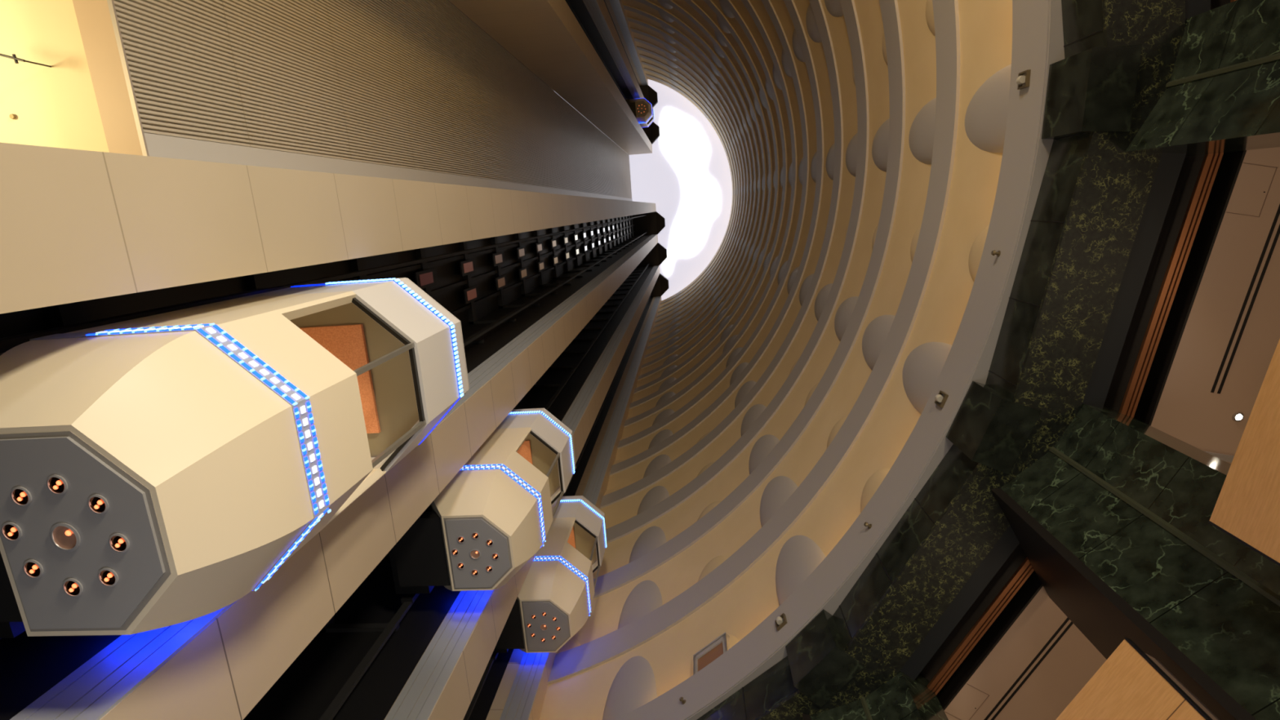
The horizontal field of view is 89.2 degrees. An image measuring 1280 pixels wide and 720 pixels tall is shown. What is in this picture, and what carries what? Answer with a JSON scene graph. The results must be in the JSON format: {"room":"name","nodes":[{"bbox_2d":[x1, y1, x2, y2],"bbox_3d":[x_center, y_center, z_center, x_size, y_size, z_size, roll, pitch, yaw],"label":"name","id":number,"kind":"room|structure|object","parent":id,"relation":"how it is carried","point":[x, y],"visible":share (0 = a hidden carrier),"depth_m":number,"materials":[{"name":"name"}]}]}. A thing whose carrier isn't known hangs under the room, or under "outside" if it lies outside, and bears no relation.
{"room":"hotel lobby","nodes":[
{"label":"hotel lobby","id":0,"kind":"room"},
{"bbox_2d":[0,0,109,152],"bbox_3d":[-10.910,-4.292,8.519,8.880,0.100,9.500,-3,-77,5],"label":"ceiling","id":1,"kind":"structure","parent":0,"point":[56,106],"depth_m":8.38,"materials":[{"name":"beige paint"}]},
{"bbox_2d":[9,114,16,119],"bbox_3d":[-8.211,-3.187,8.504,0.070,0.040,0.070,1,-77,4],"label":"sprinkler","id":2,"kind":"object","parent":1,"relation":"attached to","point":[11,116],"visible":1,"depth_m":8.49,"materials":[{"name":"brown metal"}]},
{"bbox_2d":[0,53,51,67],"bbox_3d":[-7.771,-3.779,8.111,0.621,0.466,0.104,19,-76,0],"label":"pipe","id":3,"kind":"object","parent":1,"relation":"attached to","point":[14,56],"visible":1,"depth_m":7.89,"materials":[{"name":"black"}]},
{"bbox_2d":[72,0,178,155],"bbox_3d":[-6.338,-4.790,7.653,0.420,0.680,5.520,-3,-77,5],"label":"wall","id":4,"kind":"structure","parent":0,"point":[93,16],"depth_m":7.64,"materials":[{"name":"beige paint"}]},
{"bbox_2d":[0,142,656,314],"bbox_3d":[-2.372,-8.502,36.845,2.660,78.070,0.930,-3,-77,5],"label":"wall","id":5,"kind":"structure","parent":0,"point":[77,225],"depth_m":5.09,"materials":[{"name":"beige paint"}]},
{"bbox_2d":[0,211,657,719],"bbox_3d":[-2.303,-6.792,37.172,2.745,77.930,2.650,-3,-77,5],"label":"wall","id":6,"kind":"structure","parent":0,"point":[504,292],"depth_m":12.37,"materials":[{"name":"black"}]},
{"bbox_2d":[0,277,469,639],"bbox_3d":[-3.502,0.470,6.139,2.452,4.935,2.042,-3,-77,5],"label":"car","id":7,"kind":"object","parent":6,"relation":"attached to","point":[159,467],"visible":1,"depth_m":4.16,"materials":[{"name":"beige metal"}]},
{"bbox_2d":[0,521,22,541],"bbox_3d":[-3.614,0.988,3.734,0.121,0.013,0.121,1,-77,4],"label":"recessed light","id":8,"kind":"object","parent":7,"relation":"attached to","point":[10,531],"depth_m":3.73,"materials":[{"name":"brown metal"}]},
{"bbox_2d":[10,486,31,506],"bbox_3d":[-3.503,0.773,3.675,0.121,0.013,0.121,1,-77,4],"label":"recessed light","id":9,"kind":"object","parent":7,"relation":"attached to","point":[20,496],"depth_m":3.68,"materials":[{"name":"brown"}]},
{"bbox_2d":[22,559,44,578],"bbox_3d":[-3.535,1.219,3.783,0.121,0.013,0.121,1,-77,4],"label":"recessed light","id":10,"kind":"object","parent":7,"relation":"attached to","point":[32,568],"depth_m":3.78,"materials":[{"name":"brown metal"}]},
{"bbox_2d":[46,474,68,495],"bbox_3d":[-3.268,0.700,3.640,0.121,0.013,0.121,1,-77,4],"label":"recessed light","id":11,"kind":"object","parent":7,"relation":"attached to","point":[56,484],"depth_m":3.64,"materials":[{"name":"brown"}]},
{"bbox_2d":[49,522,80,551],"bbox_3d":[-3.291,1.015,3.716,0.181,0.013,0.181,1,-77,4],"label":"recessed light","id":12,"kind":"object","parent":7,"relation":"attached to","point":[64,536],"depth_m":3.72,"materials":[{"name":"beige"}]},
{"bbox_2d":[62,577,83,597],"bbox_3d":[-3.313,1.331,3.793,0.121,0.013,0.121,1,-77,4],"label":"recessed light","id":13,"kind":"object","parent":7,"relation":"attached to","point":[71,587],"depth_m":3.79,"materials":[{"name":"brown metal"}]},
{"bbox_2d":[87,493,109,514],"bbox_3d":[-3.046,0.812,3.650,0.121,0.013,0.121,1,-77,4],"label":"recessed light","id":14,"kind":"object","parent":7,"relation":"attached to","point":[97,504],"depth_m":3.65,"materials":[{"name":"brown"}]},
{"bbox_2d":[97,567,119,586],"bbox_3d":[-3.078,1.258,3.758,0.121,0.013,0.121,1,-77,4],"label":"recessed light","id":15,"kind":"object","parent":7,"relation":"attached to","point":[107,576],"depth_m":3.76,"materials":[{"name":"brown metal"}]},
{"bbox_2d":[108,533,129,553],"bbox_3d":[-2.967,1.043,3.698,0.121,0.013,0.121,1,-77,4],"label":"recessed light","id":16,"kind":"object","parent":7,"relation":"attached to","point":[118,543],"depth_m":3.70,"materials":[{"name":"brown metal"}]},
{"bbox_2d":[113,0,631,198],"bbox_3d":[-3.621,-12.969,40.648,0.045,68.820,4.820,-3,-77,5],"label":"wall","id":17,"kind":"structure","parent":0,"point":[411,84],"depth_m":13.16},
{"bbox_2d":[106,0,149,155],"bbox_3d":[-6.125,-4.727,7.316,0.055,0.030,5.520,-3,-77,5],"label":"trim","id":18,"kind":"structure","parent":17,"relation":"attached to","point":[113,12],"depth_m":7.63,"materials":[{"name":"beige metal"}]},
{"bbox_2d":[99,234,657,719],"bbox_3d":[-1.115,-5.166,37.538,0.684,78.070,0.981,1,-77,4],"label":"wall pillar","id":19,"kind":"structure","parent":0,"point":[223,673],"depth_m":6.53,"materials":[{"name":"beige paint"}]},
{"bbox_2d":[144,133,632,200],"bbox_3d":[-3.454,-10.286,41.270,0.144,68.820,0.705,1,-77,4],"label":"strip","id":20,"kind":"object","parent":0,"point":[157,145],"visible":0.36,"depth_m":11.02,"materials":[{"name":"grey"}]},
{"bbox_2d":[243,243,658,719],"bbox_3d":[-2.058,-3.361,37.965,2.745,77.930,2.730,-3,-77,5],"label":"wall","id":21,"kind":"structure","parent":0,"point":[357,667],"depth_m":10.54,"materials":[{"name":"black metal"}]},
{"bbox_2d":[388,408,575,603],"bbox_3d":[-2.819,2.528,12.695,2.452,4.935,2.042,-3,-77,5],"label":"car","id":22,"kind":"object","parent":21,"relation":"attached to","point":[495,513],"visible":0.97,"depth_m":10.58,"materials":[{"name":"grey metal"}]},
{"bbox_2d":[451,548,458,555],"bbox_3d":[-2.932,3.046,10.290,0.121,0.013,0.121,1,-77,4],"label":"recessed light","id":23,"kind":"object","parent":22,"relation":"attached to","point":[455,552],"depth_m":10.29,"materials":[{"name":"brown metal"}]},
{"bbox_2d":[457,536,464,542],"bbox_3d":[-2.821,2.831,10.231,0.121,0.013,0.121,1,-77,4],"label":"recessed light","id":24,"kind":"object","parent":22,"relation":"attached to","point":[460,539],"depth_m":10.23,"materials":[{"name":"brown metal"}]},
{"bbox_2d":[457,562,464,568],"bbox_3d":[-2.853,3.276,10.338,0.121,0.013,0.121,1,-77,4],"label":"recessed light","id":25,"kind":"object","parent":22,"relation":"attached to","point":[460,565],"depth_m":10.34,"materials":[{"name":"brown metal"}]},
{"bbox_2d":[471,568,478,576],"bbox_3d":[-2.631,3.388,10.348,0.121,0.013,0.121,1,-77,4],"label":"recessed light","id":26,"kind":"object","parent":22,"relation":"attached to","point":[474,572],"depth_m":10.35,"materials":[{"name":"brown metal"}]},
{"bbox_2d":[469,549,480,559],"bbox_3d":[-2.608,3.073,10.272,0.181,0.013,0.181,1,-77,4],"label":"recessed light","id":27,"kind":"object","parent":22,"relation":"attached to","point":[473,553],"depth_m":10.27,"materials":[{"name":"beige"}]},
{"bbox_2d":[471,532,479,539],"bbox_3d":[-2.586,2.758,10.196,0.121,0.013,0.121,1,-77,4],"label":"recessed light","id":28,"kind":"object","parent":22,"relation":"attached to","point":[475,535],"depth_m":10.20,"materials":[{"name":"brown metal"}]},
{"bbox_2d":[485,538,493,546],"bbox_3d":[-2.364,2.870,10.205,0.121,0.013,0.121,1,-77,4],"label":"recessed light","id":29,"kind":"object","parent":22,"relation":"attached to","point":[489,542],"depth_m":10.21,"materials":[{"name":"brown metal"}]},
{"bbox_2d":[485,564,493,572],"bbox_3d":[-2.396,3.316,10.313,0.121,0.013,0.121,1,-77,4],"label":"recessed light","id":30,"kind":"object","parent":22,"relation":"attached to","point":[489,568],"depth_m":10.31,"materials":[{"name":"brown metal"}]},
{"bbox_2d":[491,552,498,559],"bbox_3d":[-2.285,3.101,10.254,0.121,0.013,0.121,1,-77,4],"label":"recessed light","id":31,"kind":"object","parent":22,"relation":"attached to","point":[495,556],"depth_m":10.26,"materials":[{"name":"brown metal"}]},
{"bbox_2d":[384,265,659,719],"bbox_3d":[-0.867,-1.706,38.338,0.683,78.070,0.961,1,-77,4],"label":"wall pillar","id":32,"kind":"structure","parent":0,"point":[454,701],"depth_m":11.43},
{"bbox_2d":[448,0,652,155],"bbox_3d":[-2.821,-14.771,35.396,2.660,78.070,0.930,-3,-77,5],"label":"wall","id":33,"kind":"structure","parent":0,"point":[545,37],"depth_m":25.76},
{"bbox_2d":[462,274,662,719],"bbox_3d":[-1.734,1.046,39.054,2.750,78.070,4.730,-3,-77,5],"label":"wall","id":34,"kind":"structure","parent":0,"point":[480,705],"depth_m":24.57,"materials":[{"name":"black metal"}]},
{"bbox_2d":[489,495,607,660],"bbox_3d":[-2.313,5.291,16.607,2.452,4.935,2.042,-3,-77,5],"label":"car","id":35,"kind":"object","parent":34,"relation":"attached to","point":[553,602],"visible":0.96,"depth_m":14.67,"materials":[{"name":"grey metal"}]},
{"bbox_2d":[526,622,531,627],"bbox_3d":[-2.426,5.809,14.202,0.121,0.013,0.121,1,-77,4],"label":"recessed light","id":36,"kind":"object","parent":35,"relation":"attached to","point":[528,624],"depth_m":14.20,"materials":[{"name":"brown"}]},
{"bbox_2d":[530,632,535,637],"bbox_3d":[-2.347,6.040,14.251,0.121,0.013,0.121,1,-77,4],"label":"recessed light","id":37,"kind":"object","parent":35,"relation":"attached to","point":[532,634],"depth_m":14.25,"materials":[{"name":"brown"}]},
{"bbox_2d":[530,613,536,619],"bbox_3d":[-2.315,5.594,14.143,0.121,0.013,0.121,1,-77,4],"label":"recessed light","id":38,"kind":"object","parent":35,"relation":"attached to","point":[533,616],"depth_m":14.15,"materials":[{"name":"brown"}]},
{"bbox_2d":[540,637,546,642],"bbox_3d":[-2.125,6.152,14.261,0.121,0.013,0.121,1,-77,4],"label":"recessed light","id":39,"kind":"object","parent":35,"relation":"attached to","point":[542,639],"depth_m":14.26,"materials":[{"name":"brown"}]},
{"bbox_2d":[539,623,547,631],"bbox_3d":[-2.103,5.837,14.184,0.181,0.013,0.181,1,-77,4],"label":"recessed light","id":40,"kind":"object","parent":35,"relation":"attached to","point":[543,627],"depth_m":14.19,"materials":[{"name":"beige"}]},
{"bbox_2d":[541,611,546,616],"bbox_3d":[-2.080,5.521,14.108,0.121,0.013,0.121,1,-77,4],"label":"recessed light","id":41,"kind":"object","parent":35,"relation":"attached to","point":[543,613],"depth_m":14.11,"materials":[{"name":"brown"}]},
{"bbox_2d":[551,635,556,639],"bbox_3d":[-1.890,6.079,14.226,0.121,0.013,0.121,1,-77,4],"label":"recessed light","id":42,"kind":"object","parent":35,"relation":"attached to","point":[553,637],"depth_m":14.22,"materials":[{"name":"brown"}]},
{"bbox_2d":[551,616,557,621],"bbox_3d":[-1.858,5.633,14.118,0.121,0.013,0.121,1,-77,4],"label":"recessed light","id":43,"kind":"object","parent":35,"relation":"attached to","point":[553,618],"depth_m":14.12,"materials":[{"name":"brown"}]},
{"bbox_2d":[555,626,560,631],"bbox_3d":[-1.779,5.864,14.166,0.121,0.013,0.121,1,-77,4],"label":"recessed light","id":44,"kind":"object","parent":35,"relation":"attached to","point":[557,628],"depth_m":14.17,"materials":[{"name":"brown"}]},
{"bbox_2d":[659,273,668,295],"bbox_3d":[2.872,-8.837,76.007,0.946,0.870,2.540,-3,-77,5],"label":"cap","id":45,"kind":"object","parent":34,"relation":"attached to","point":[664,281],"visible":1,"depth_m":75.60,"materials":[{"name":"black metal"}]},
{"bbox_2d":[564,0,651,142],"bbox_3d":[-2.995,-16.458,34.938,2.745,77.930,2.680,-3,-77,5],"label":"wall","id":46,"kind":"structure","parent":0,"point":[588,22],"depth_m":37.91,"materials":[{"name":"black metal"}]},
{"bbox_2d":[624,97,654,127],"bbox_3d":[-0.070,-21.898,57.610,2.452,4.935,2.042,-3,-77,5],"label":"car","id":47,"kind":"object","parent":46,"relation":"attached to","point":[642,109],"visible":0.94,"depth_m":55.35,"materials":[{"name":"grey metal"}]},
{"bbox_2d":[583,0,644,97],"bbox_3d":[-2.050,-18.230,34.519,0.683,78.070,0.961,1,-77,4],"label":"wall pillar","id":48,"kind":"structure","parent":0,"point":[602,5],"depth_m":39.65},
{"bbox_2d":[604,0,648,102],"bbox_3d":[-3.303,-20.882,33.987,2.750,78.070,4.750,-3,-77,5],"label":"wall","id":49,"kind":"structure","parent":0,"point":[618,11],"depth_m":51.92,"materials":[{"name":"black metal"}]},
{"bbox_2d":[648,85,657,107],"bbox_3d":[1.441,-28.835,71.385,0.946,0.870,2.540,-3,-77,5],"label":"cap","id":50,"kind":"object","parent":49,"relation":"attached to","point":[652,95],"visible":0.75,"depth_m":70.97,"materials":[{"name":"black"}]},
{"bbox_2d":[556,79,732,300],"bbox_3d":[-2.400,-18.782,74.739,27.200,0.200,27.183,1,-77,4],"label":"ceiling","id":51,"kind":"structure","parent":0,"point":[654,180],"depth_m":73.95,"materials":[{"name":"white paint"}]},
{"bbox_2d":[659,106,720,276],"bbox_3d":[5.684,-18.888,73.926,7.090,0.100,18.773,1,-77,4],"label":"skylight","id":52,"kind":"object","parent":51,"relation":"attached to","point":[683,142],"visible":0.99,"depth_m":73.56,"materials":[{"name":"white glass"}]},
{"bbox_2d":[697,655,797,719],"bbox_3d":[1.472,6.229,10.914,4.618,0.840,0.407,-41,-83,12],"label":"lintel","id":53,"kind":"object","parent":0,"point":[775,685],"visible":0.38,"depth_m":10.77,"materials":[{"name":"stone"}]},
{"bbox_2d":[539,0,1012,719],"bbox_3d":[2.973,-11.145,41.594,11.036,66.850,25.917,1,-77,4],"label":"balconies","id":54,"kind":"structure","parent":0,"point":[985,26],"depth_m":16.64,"materials":[{"name":"paint"}]},
{"bbox_2d":[650,121,659,144],"bbox_3d":[1.687,-25.400,72.179,0.946,0.870,2.540,-3,-77,5],"label":"cap","id":55,"kind":"object","parent":54,"relation":"attached to","point":[655,129],"visible":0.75,"depth_m":71.80,"materials":[{"name":"black metal"}]},
{"bbox_2d":[655,211,665,234],"bbox_3d":[2.378,-15.733,74.413,0.946,0.870,2.540,-3,-77,5],"label":"cap","id":56,"kind":"object","parent":54,"relation":"attached to","point":[660,222],"visible":1,"depth_m":74.01,"materials":[{"name":"black metal"}]},
{"bbox_2d":[657,242,666,265],"bbox_3d":[2.624,-12.303,75.206,0.946,0.870,2.540,-3,-77,5],"label":"cap","id":57,"kind":"object","parent":54,"relation":"attached to","point":[662,251],"visible":1,"depth_m":74.81,"materials":[{"name":"black metal"}]},
{"bbox_2d":[679,697,685,704],"bbox_3d":[0.773,6.214,11.859,0.087,0.087,0.100,-38,-82,12],"label":"sprinkler","id":58,"kind":"object","parent":54,"relation":"attached to","point":[681,699],"visible":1,"depth_m":11.84,"materials":[{"name":"brown metal"}]},
{"bbox_2d":[645,73,733,304],"bbox_3d":[5.462,-18.358,71.933,10.122,3.500,25.008,1,-77,4],"label":"trim","id":59,"kind":"structure","parent":54,"relation":"attached to","point":[673,86],"depth_m":69.57,"materials":[{"name":"grey paint"}]},
{"bbox_2d":[641,61,737,312],"bbox_3d":[5.021,-16.982,66.114,10.122,3.500,25.008,1,-77,4],"label":"trim","id":60,"kind":"structure","parent":54,"relation":"attached to","point":[671,75],"depth_m":63.78,"materials":[{"name":"grey paint"}]},
{"bbox_2d":[639,53,740,317],"bbox_3d":[4.800,-16.294,63.204,10.122,3.500,25.008,1,-77,4],"label":"trim","id":61,"kind":"structure","parent":54,"relation":"attached to","point":[671,69],"depth_m":60.91,"materials":[{"name":"grey paint"}]},
{"bbox_2d":[636,45,742,323],"bbox_3d":[4.580,-15.605,60.295,10.122,3.500,25.008,1,-77,4],"label":"trim","id":62,"kind":"structure","parent":54,"relation":"attached to","point":[669,62],"depth_m":57.95,"materials":[{"name":"grey paint"}]},
{"bbox_2d":[633,37,746,328],"bbox_3d":[4.359,-14.917,57.385,10.122,3.500,25.008,1,-77,4],"label":"trim","id":63,"kind":"structure","parent":54,"relation":"attached to","point":[670,55],"depth_m":55.08,"materials":[{"name":"grey paint"}]},
{"bbox_2d":[630,27,749,334],"bbox_3d":[4.138,-14.229,54.476,10.122,3.500,25.008,1,-77,4],"label":"trim","id":64,"kind":"structure","parent":54,"relation":"attached to","point":[669,47],"depth_m":52.16,"materials":[{"name":"grey paint"}]},
{"bbox_2d":[626,16,752,342],"bbox_3d":[3.918,-13.524,51.570,10.122,3.500,25.044,1,-77,4],"label":"trim","id":65,"kind":"structure","parent":54,"relation":"attached to","point":[668,37],"depth_m":49.25,"materials":[{"name":"grey paint"}]},
{"bbox_2d":[622,4,756,350],"bbox_3d":[3.697,-12.835,48.660,10.122,3.500,25.044,1,-77,4],"label":"trim","id":66,"kind":"structure","parent":54,"relation":"attached to","point":[667,27],"depth_m":46.30,"materials":[{"name":"grey paint"}]},
{"bbox_2d":[644,67,736,308],"bbox_3d":[5.242,-17.670,69.024,10.122,3.500,25.008,1,-77,4],"label":"trim","id":67,"kind":"structure","parent":54,"relation":"attached to","point":[672,81],"depth_m":66.70,"materials":[{"name":"grey paint"}]},
{"bbox_2d":[633,0,760,359],"bbox_3d":[3.476,-12.147,45.751,10.122,3.500,25.044,1,-77,4],"label":"trim","id":68,"kind":"structure","parent":54,"relation":"attached to","point":[666,15],"depth_m":43.62,"materials":[{"name":"grey paint"}]},
{"bbox_2d":[640,0,766,368],"bbox_3d":[3.256,-11.459,42.841,10.122,3.500,25.044,1,-77,4],"label":"trim","id":69,"kind":"structure","parent":54,"relation":"attached to","point":[668,4],"depth_m":40.99,"materials":[{"name":"grey paint"}]},
{"bbox_2d":[637,0,772,380],"bbox_3d":[3.035,-10.771,39.932,10.122,3.500,25.044,1,-77,4],"label":"trim","id":70,"kind":"structure","parent":54,"relation":"attached to","point":[722,38],"depth_m":38.43,"materials":[{"name":"grey paint"}]},
{"bbox_2d":[633,0,778,394],"bbox_3d":[2.814,-10.082,37.022,10.122,3.500,25.044,1,-77,4],"label":"trim","id":71,"kind":"structure","parent":54,"relation":"attached to","point":[723,23],"depth_m":35.73,"materials":[{"name":"grey paint"}]},
{"bbox_2d":[629,0,786,408],"bbox_3d":[2.594,-9.394,34.113,10.122,3.500,25.044,1,-77,4],"label":"trim","id":72,"kind":"structure","parent":54,"relation":"attached to","point":[727,7],"depth_m":32.99,"materials":[{"name":"grey paint"}]},
{"bbox_2d":[623,0,796,427],"bbox_3d":[2.373,-8.706,31.203,10.122,3.500,25.044,1,-77,4],"label":"trim","id":73,"kind":"structure","parent":54,"relation":"attached to","point":[669,397],"depth_m":30.45,"materials":[{"name":"grey paint"}]},
{"bbox_2d":[617,0,808,449],"bbox_3d":[2.152,-8.018,28.293,10.122,3.500,25.044,1,-77,4],"label":"trim","id":74,"kind":"structure","parent":54,"relation":"attached to","point":[665,417],"depth_m":27.68,"materials":[{"name":"grey paint"}]},
{"bbox_2d":[609,0,823,475],"bbox_3d":[1.932,-7.330,25.384,10.122,3.500,25.044,1,-77,4],"label":"trim","id":75,"kind":"structure","parent":54,"relation":"attached to","point":[664,438],"depth_m":24.89,"materials":[{"name":"grey paint"}]},
{"bbox_2d":[600,0,843,508],"bbox_3d":[1.711,-6.641,22.474,10.122,3.500,25.044,1,-77,4],"label":"trim","id":76,"kind":"structure","parent":54,"relation":"attached to","point":[660,467],"depth_m":22.09,"materials":[{"name":"grey paint"}]},
{"bbox_2d":[605,0,869,543],"bbox_3d":[1.490,-5.953,19.565,10.122,3.500,25.044,1,-77,4],"label":"trim","id":77,"kind":"structure","parent":54,"relation":"attached to","point":[657,502],"depth_m":19.28,"materials":[{"name":"grey paint"}]},
{"bbox_2d":[592,0,905,598],"bbox_3d":[1.270,-5.265,16.655,10.122,3.500,25.044,1,-77,4],"label":"trim","id":78,"kind":"structure","parent":54,"relation":"attached to","point":[651,550],"depth_m":16.53,"materials":[{"name":"grey paint"}]},
{"bbox_2d":[547,0,959,684],"bbox_3d":[1.049,-4.577,13.745,10.122,3.500,25.044,1,-77,4],"label":"trim","id":79,"kind":"structure","parent":54,"relation":"attached to","point":[932,138],"depth_m":13.76,"materials":[{"name":"grey paint"}]},
{"bbox_2d":[774,613,786,631],"bbox_3d":[2.455,4.589,11.430,0.124,0.240,0.220,40,-77,-5],"label":"spotlight","id":80,"kind":"object","parent":54,"relation":"attached to","point":[779,620],"visible":1,"depth_m":11.38,"materials":[{"name":"brown metal"}]},
{"bbox_2d":[602,0,1049,719],"bbox_3d":[0.828,-3.889,10.836,10.122,3.500,25.044,1,-77,4],"label":"trim","id":81,"kind":"structure","parent":54,"relation":"attached to","point":[1000,117],"depth_m":10.68,"materials":[{"name":"grey paint"}]},
{"bbox_2d":[693,631,729,675],"bbox_3d":[1.425,5.819,12.510,0.840,0.840,0.240,-41,-83,12],"label":"picture frame","id":82,"kind":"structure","parent":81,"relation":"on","point":[719,646],"depth_m":12.66,"materials":[{"name":"grey paint"}]},
{"bbox_2d":[863,522,871,528],"bbox_3d":[3.790,2.750,10.811,0.100,0.087,0.087,29,-76,-3],"label":"sprinkler","id":83,"kind":"object","parent":54,"relation":"attached to","point":[865,524],"visible":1,"depth_m":10.79,"materials":[{"name":"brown metal"}]},
{"bbox_2d":[686,0,1064,719],"bbox_3d":[0.920,-3.506,9.105,10.557,0.018,25.868,1,-77,4],"label":"trim","id":84,"kind":"structure","parent":54,"relation":"attached to","point":[1055,42],"depth_m":9.60,"materials":[{"name":"grey paint"}]},
{"bbox_2d":[934,390,948,408],"bbox_3d":[4.756,0.610,10.314,0.124,0.240,0.220,19,-76,0],"label":"spotlight","id":85,"kind":"object","parent":54,"relation":"attached to","point":[939,397],"visible":1,"depth_m":10.26,"materials":[{"name":"brown metal"}]},
{"bbox_2d":[991,250,1000,256],"bbox_3d":[5.296,-1.591,9.670,0.100,0.087,0.087,9,-76,2],"label":"sprinkler","id":86,"kind":"object","parent":54,"relation":"attached to","point":[993,252],"visible":1,"depth_m":9.65,"materials":[{"name":"brown metal"}]},
{"bbox_2d":[1016,69,1031,89],"bbox_3d":[5.395,-3.961,9.184,0.124,0.240,0.220,-2,-77,5],"label":"spotlight","id":87,"kind":"object","parent":54,"relation":"attached to","point":[1021,79],"visible":1,"depth_m":9.13,"materials":[{"name":"brown metal"}]},
{"bbox_2d":[832,444,977,648],"bbox_3d":[4.198,2.821,9.900,0.407,0.840,4.619,28,-76,-3],"label":"lintel","id":88,"kind":"object","parent":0,"point":[955,468],"visible":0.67,"depth_m":9.89,"materials":[{"name":"stone"}]},
{"bbox_2d":[755,0,1185,719],"bbox_3d":[3.319,0.270,8.900,5.318,0.060,17.480,9,-76,2],"label":"ceiling","id":89,"kind":"structure","parent":0,"point":[1113,184],"depth_m":8.59,"materials":[{"name":"green stone"}]},
{"bbox_2d":[899,525,1019,679],"bbox_3d":[4.893,3.300,9.539,0.299,0.080,4.885,28,-76,-3],"label":"trim","id":90,"kind":"structure","parent":89,"relation":"attached to","point":[1008,541],"depth_m":9.58,"materials":[{"name":"black"}]},
{"bbox_2d":[1081,152,1186,408],"bbox_3d":[6.353,-1.085,8.391,0.299,0.080,4.885,9,-76,2],"label":"trim","id":91,"kind":"structure","parent":89,"relation":"attached to","point":[1167,173],"depth_m":8.35,"materials":[{"name":"black"}]},
{"bbox_2d":[1185,0,1210,21],"bbox_3d":[6.204,-5.720,7.306,0.299,0.080,4.885,-10,-78,7],"label":"trim","id":92,"kind":"structure","parent":89,"relation":"attached to","point":[1193,7],"depth_m":7.61,"materials":[{"name":"black"}]},
{"bbox_2d":[985,132,1090,400],"bbox_3d":[5.572,-1.305,8.820,0.407,0.840,4.618,9,-76,2],"label":"lintel","id":93,"kind":"object","parent":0,"point":[1067,153],"visible":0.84,"depth_m":8.81,"materials":[{"name":"stone"}]},
{"bbox_2d":[1061,0,1104,58],"bbox_3d":[5.431,-5.666,7.800,0.407,0.840,4.618,-10,-78,7],"label":"lintel","id":94,"kind":"object","parent":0,"point":[1082,20],"visible":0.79,"depth_m":8.15,"materials":[{"name":"stone"}]},
{"bbox_2d":[944,146,1279,719],"bbox_3d":[8.267,2.754,9.159,7.768,0.130,14.437,10,-76,2],"label":"ceiling","id":95,"kind":"structure","parent":0,"point":[1230,338],"depth_m":8.62,"materials":[{"name":"beige"}]},
{"bbox_2d":[919,543,1043,711],"bbox_3d":[5.341,3.483,9.754,0.725,0.420,5.130,28,-76,-3],"label":"trim","id":96,"kind":"structure","parent":95,"relation":"attached to","point":[1016,583],"depth_m":9.85,"materials":[{"name":"black wood"}]},
{"bbox_2d":[1103,150,1246,426],"bbox_3d":[6.852,-1.056,8.566,0.725,0.420,5.130,9,-76,2],"label":"trim","id":97,"kind":"structure","parent":95,"relation":"attached to","point":[1206,183],"depth_m":8.52,"materials":[{"name":"black"}]},
{"bbox_2d":[1232,412,1244,422],"bbox_3d":[7.994,0.761,8.675,0.124,0.034,0.124,1,-77,4],"label":"recessed light","id":98,"kind":"object","parent":95,"relation":"in","point":[1237,416],"visible":1,"depth_m":8.67,"materials":[{"name":"silver metal"}]},
{"bbox_3d":[9.810,-6.819,6.777,6.596,0.130,7.063,1,-77,4],"label":"ceiling","id":99,"kind":"structure","parent":0,"visible":0},
{"bbox_2d":[1210,0,1235,9],"bbox_3d":[6.698,-5.854,7.443,0.725,0.420,5.130,-10,-78,7],"label":"trim","id":100,"kind":"structure","parent":99,"relation":"attached to","point":[1214,3],"depth_m":7.92,"materials":[{"name":"black"}]},
{"bbox_3d":[-8.165,-0.803,-1.271,44.000,0.300,44.000,1,-77,4],"label":"floor","id":101,"kind":"structure","parent":0,"visible":0},
{"bbox_2d":[785,608,948,719],"bbox_3d":[2.643,6.853,5.640,1.846,11.190,2.870,34,-77,-4],"label":"marble column","id":102,"kind":"structure","parent":101,"relation":"on","point":[820,666],"depth_m":9.93,"materials":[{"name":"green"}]},
{"bbox_2d":[946,380,1279,719],"bbox_3d":[5.075,2.964,4.535,1.846,11.190,2.870,15,-76,1],"label":"marble column","id":103,"kind":"structure","parent":101,"relation":"on","point":[1112,521],"depth_m":6.93,"materials":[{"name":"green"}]},
{"bbox_2d":[1055,637,1219,719],"bbox_3d":[3.579,4.803,2.925,0.355,7.000,3.250,28,-76,-3],"label":"wood wall panel","id":104,"kind":"object","parent":101,"relation":"on","point":[1131,684],"visible":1,"depth_m":5.67,"materials":[{"name":"brown wood"}]},
{"bbox_2d":[1041,0,1279,155],"bbox_3d":[5.913,-2.219,3.246,1.748,11.190,1.576,1,-77,4],"label":"marble column","id":105,"kind":"structure","parent":101,"relation":"on","point":[1222,93],"depth_m":7.29,"materials":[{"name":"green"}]},
{"bbox_2d":[1208,338,1279,566],"bbox_3d":[5.066,0.688,1.839,0.355,7.000,3.250,9,-76,2],"label":"wood wall panel","id":106,"kind":"object","parent":101,"relation":"on","point":[1246,508],"visible":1,"depth_m":5.25,"materials":[{"name":"brown wood"}]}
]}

